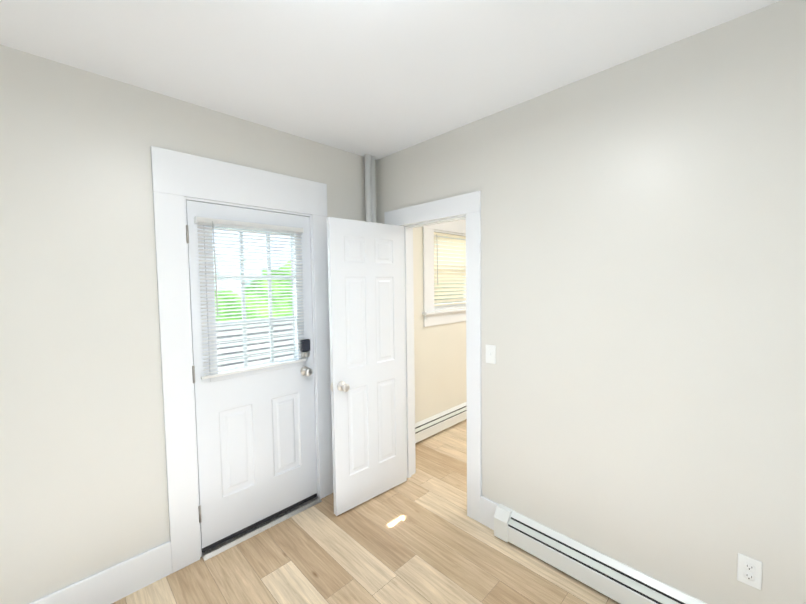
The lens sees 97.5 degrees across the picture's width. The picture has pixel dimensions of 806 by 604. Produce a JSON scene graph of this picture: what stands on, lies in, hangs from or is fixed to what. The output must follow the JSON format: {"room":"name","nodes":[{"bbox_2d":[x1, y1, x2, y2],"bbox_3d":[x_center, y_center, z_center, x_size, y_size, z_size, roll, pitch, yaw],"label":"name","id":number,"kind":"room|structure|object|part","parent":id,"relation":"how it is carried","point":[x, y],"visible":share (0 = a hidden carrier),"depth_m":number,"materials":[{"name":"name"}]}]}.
{"room":"entryway","nodes":[
{"label":"entryway","id":0,"kind":"room"},
{"bbox_2d":[0,44,376,603],"bbox_3d":[-1.494,0.704,1.790,3.500,3.558,0.160,-4,4,-45],"label":"wall","id":1,"kind":"structure","parent":0,"point":[83,485],"depth_m":1.66,"materials":[{"name":"paint"}]},
{"bbox_2d":[28,541,171,603],"bbox_3d":[-1.892,1.427,1.298,1.776,0.177,0.017,-4,4,-45],"label":"baseboard","id":2,"kind":"structure","parent":1,"relation":"attached to","point":[117,582],"depth_m":1.76,"materials":[{"name":"white wood"}]},
{"bbox_2d":[150,146,332,572],"bbox_3d":[-0.962,0.312,2.289,1.040,2.275,0.182,-4,4,-45],"label":"door frame","id":3,"kind":"structure","parent":1,"relation":"attached to","point":[173,295],"depth_m":1.96,"materials":[{"name":"white wood"}]},
{"bbox_3d":[-0.919,-0.706,2.179,1.040,0.231,0.021,-4,4,-45],"label":"exterior door head trim","id":4,"kind":"part","parent":3,"relation":"part of","materials":[{"name":"white wood"}]},
{"bbox_2d":[186,200,316,547],"bbox_3d":[-0.926,0.415,2.268,0.767,1.986,0.186,-4,4,-45],"label":"exterior door","id":5,"kind":"structure","parent":1,"relation":"in","point":[256,444],"depth_m":2.22,"materials":[{"name":"paint"}]},
{"bbox_3d":[-1.185,0.421,1.995,0.015,1.690,0.046,-4,4,-45],"label":"exterior door hinges","id":6,"kind":"part","parent":5,"relation":"part of","materials":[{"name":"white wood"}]},
{"bbox_2d":[194,216,306,379],"bbox_3d":[-0.912,-0.032,2.203,0.652,0.911,0.042,-4,4,-45],"label":"brackets","id":7,"kind":"object","parent":5,"relation":"attached to","point":[195,221],"visible":0.65,"depth_m":1.96,"materials":[{"name":"white plastic"}]},
{"bbox_2d":[197,217,305,378],"bbox_3d":[-0.904,-0.032,2.195,0.640,0.904,0.038,-4,4,-45],"label":"window blind","id":8,"kind":"object","parent":5,"relation":"attached to","point":[212,222],"visible":0.88,"depth_m":2.16,"materials":[{"name":"grey plastic"}]},
{"bbox_3d":[-0.928,-0.019,2.249,0.598,0.938,0.066,-4,4,-45],"label":"lite frame","id":9,"kind":"part","parent":5,"relation":"part of","materials":[{"name":"paint"}]},
{"bbox_3d":[-0.935,-0.019,2.256,0.518,0.858,0.003,-4,4,-45],"label":"glass","id":10,"kind":"part","parent":5,"relation":"part of","materials":[{"name":"clear glass"}]},
{"bbox_3d":[-0.921,-0.019,2.241,0.518,0.858,0.003,-4,4,-45],"label":"glass","id":11,"kind":"part","parent":5,"relation":"part of","materials":[{"name":"clear glass"}]},
{"bbox_2d":[201,493,316,552],"bbox_3d":[-0.908,1.421,2.323,0.754,0.024,0.038,-4,4,-45],"label":"exterior door sill sweep","id":12,"kind":"object","parent":5,"relation":"attached to","point":[206,548],"visible":0.43,"depth_m":2.27,"materials":[{"name":"grey rubber"}]},
{"bbox_2d":[300,339,309,351],"bbox_3d":[-0.680,0.301,2.456,0.068,0.082,0.030,-4,4,-45],"label":"housing","id":13,"kind":"object","parent":5,"relation":"attached to","point":[305,346],"visible":0.98,"depth_m":2.44,"materials":[{"name":"black plastic"}]},
{"bbox_2d":[301,351,309,357],"bbox_3d":[-0.675,0.364,2.455,0.062,0.041,0.040,-4,4,-45],"label":"latch","id":14,"kind":"object","parent":5,"relation":"attached to","point":[306,354],"depth_m":2.44,"materials":[{"name":"silver metal"}]},
{"bbox_3d":[-0.691,0.401,2.501,0.103,0.222,0.186,-4,4,-45],"label":"knob","id":15,"kind":"part","parent":5,"relation":"part of","materials":[{"name":"silver metal"}]},
{"bbox_2d":[112,419,619,603],"bbox_3d":[0.890,1.499,1.856,6.900,0.100,4.150,-4,4,-45],"label":"floor","id":16,"kind":"structure","parent":0,"point":[419,536],"depth_m":1.98,"materials":[{"name":"wood"}]},
{"bbox_2d":[202,496,321,560],"bbox_3d":[-0.936,1.440,2.352,0.762,0.016,0.230,-4,4,-45],"label":"threshold","id":17,"kind":"object","parent":16,"relation":"on","point":[234,541],"visible":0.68,"depth_m":2.24,"materials":[{"name":"silver metal"}]},
{"bbox_2d":[364,154,375,222],"bbox_3d":[-0.242,0.133,2.833,0.130,2.556,0.086,-4,4,-45],"label":"pipes","id":18,"kind":"object","parent":16,"relation":"on","point":[370,199],"visible":0.35,"depth_m":2.75,"materials":[{"name":"metal"}]},
{"bbox_2d":[0,0,780,159],"bbox_3d":[0.854,-1.155,1.718,6.900,0.100,4.150,-4,4,-45],"label":"ceiling","id":19,"kind":"structure","parent":0,"point":[378,79],"depth_m":1.51,"materials":[{"name":"paint"}]},
{"bbox_2d":[413,226,466,422],"bbox_3d":[0.855,0.042,4.283,3.400,2.558,0.160,-4,4,-45],"label":"wall","id":20,"kind":"structure","parent":0,"point":[440,367],"depth_m":3.67,"materials":[{"name":"paint"}]},
{"bbox_2d":[415,402,466,442],"bbox_3d":[0.718,1.241,4.031,2.060,0.169,0.070,-4,4,-45],"label":"baseboard heater","id":21,"kind":"object","parent":20,"relation":"attached to","point":[433,425],"visible":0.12,"depth_m":3.68,"materials":[{"name":"white metal"}]},
{"bbox_2d":[422,308,465,314],"bbox_3d":[0.591,0.092,3.892,1.110,0.026,0.085,-4,4,-45],"label":"stool","id":22,"kind":"object","parent":20,"relation":"attached to","point":[443,311],"visible":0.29,"depth_m":3.67,"materials":[{"name":"white wood"}]},
{"bbox_2d":[423,219,465,326],"bbox_3d":[0.526,-0.377,3.926,1.070,1.200,0.179,-4,4,-45],"label":"window","id":23,"kind":"structure","parent":20,"relation":"in","point":[428,269],"depth_m":3.60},
{"bbox_3d":[0.589,0.165,3.898,1.070,0.120,0.017,-4,4,-45],"label":"window trim apron","id":24,"kind":"part","parent":23,"relation":"part of","materials":[{"name":"white wood"}]},
{"bbox_3d":[0.576,-0.864,3.844,1.070,0.220,0.019,-4,4,-45],"label":"window head trim","id":25,"kind":"part","parent":23,"relation":"part of","materials":[{"name":"white wood"}]},
{"bbox_2d":[434,232,465,305],"bbox_3d":[0.557,-0.354,3.897,0.758,0.762,0.045,-4,4,-45],"label":"window blind","id":26,"kind":"object","parent":23,"relation":"attached to","point":[442,250],"visible":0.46,"depth_m":3.85,"materials":[{"name":"grey plastic"}]},
{"bbox_2d":[376,0,805,603],"bbox_3d":[1.133,0.673,1.713,0.120,3.558,3.650,-4,4,-45],"label":"wall","id":27,"kind":"structure","parent":0,"point":[644,302],"depth_m":1.58,"materials":[{"name":"paint"}]},
{"bbox_2d":[327,217,406,515],"bbox_3d":[-0.236,0.428,2.523,0.639,1.975,0.177,-3,4,-41],"label":"interior door","id":28,"kind":"structure","parent":27,"relation":"in","point":[366,324],"depth_m":2.48,"materials":[{"name":"paint"}]},
{"bbox_3d":[-0.436,0.559,2.354,0.103,0.064,0.177,-3,4,-41],"label":"knob","id":29,"kind":"part","parent":28,"relation":"part of","materials":[{"name":"silver metal"}]},
{"bbox_2d":[384,191,481,522],"bbox_3d":[0.233,0.356,2.603,0.162,2.122,0.881,-4,4,-45],"label":"door frame","id":30,"kind":"structure","parent":27,"relation":"attached to","point":[473,347],"depth_m":2.31,"materials":[{"name":"white wood"}]},
{"bbox_3d":[0.044,0.407,2.898,0.019,1.995,0.120,-4,4,-45],"label":"interior door trim","id":31,"kind":"part","parent":30,"relation":"part of","materials":[{"name":"white wood"}]},
{"bbox_3d":[0.169,-0.636,2.500,0.019,0.127,0.881,-4,4,-45],"label":"interior door head trim","id":32,"kind":"part","parent":30,"relation":"part of","materials":[{"name":"white wood"}]},
{"bbox_3d":[0.284,-0.643,2.587,0.019,0.127,0.842,-4,4,-45],"label":"interior door head trim","id":33,"kind":"part","parent":30,"relation":"part of","materials":[{"name":"white wood"}]},
{"bbox_2d":[480,496,498,529],"bbox_3d":[0.552,1.345,2.245,0.017,0.177,0.130,-4,4,-45],"label":"baseboard","id":34,"kind":"structure","parent":27,"relation":"attached to","point":[487,509],"depth_m":2.25,"materials":[{"name":"white wood"}]},
{"bbox_2d":[486,344,495,363],"bbox_3d":[0.539,0.325,2.190,0.019,0.115,0.070,-4,4,-45],"label":"light switch","id":35,"kind":"object","parent":27,"relation":"attached to","point":[491,354],"visible":1,"depth_m":2.19,"materials":[{"name":"white plastic"}]},
{"bbox_2d":[494,504,706,603],"bbox_3d":[1.276,1.367,1.479,0.070,0.169,1.978,-4,4,-45],"label":"baseboard heater","id":36,"kind":"object","parent":27,"relation":"attached to","point":[613,579],"visible":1,"depth_m":1.81,"materials":[{"name":"white metal"}]},
{"bbox_2d":[737,553,761,589],"bbox_3d":[1.375,1.069,1.403,0.008,0.115,0.070,-4,4,-45],"label":"electrical outlet","id":37,"kind":"object","parent":27,"relation":"attached to","point":[744,573],"visible":1,"depth_m":1.40,"materials":[{"name":"white plastic"}]},
{"label":"outside","id":38,"kind":"structure","parent":0,"visible":0},
{"bbox_2d":[212,230,293,370],"bbox_3d":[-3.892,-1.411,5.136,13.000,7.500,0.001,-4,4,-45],"label":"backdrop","id":39,"kind":"structure","parent":38,"point":[249,344],"depth_m":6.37,"materials":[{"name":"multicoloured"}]}
]}

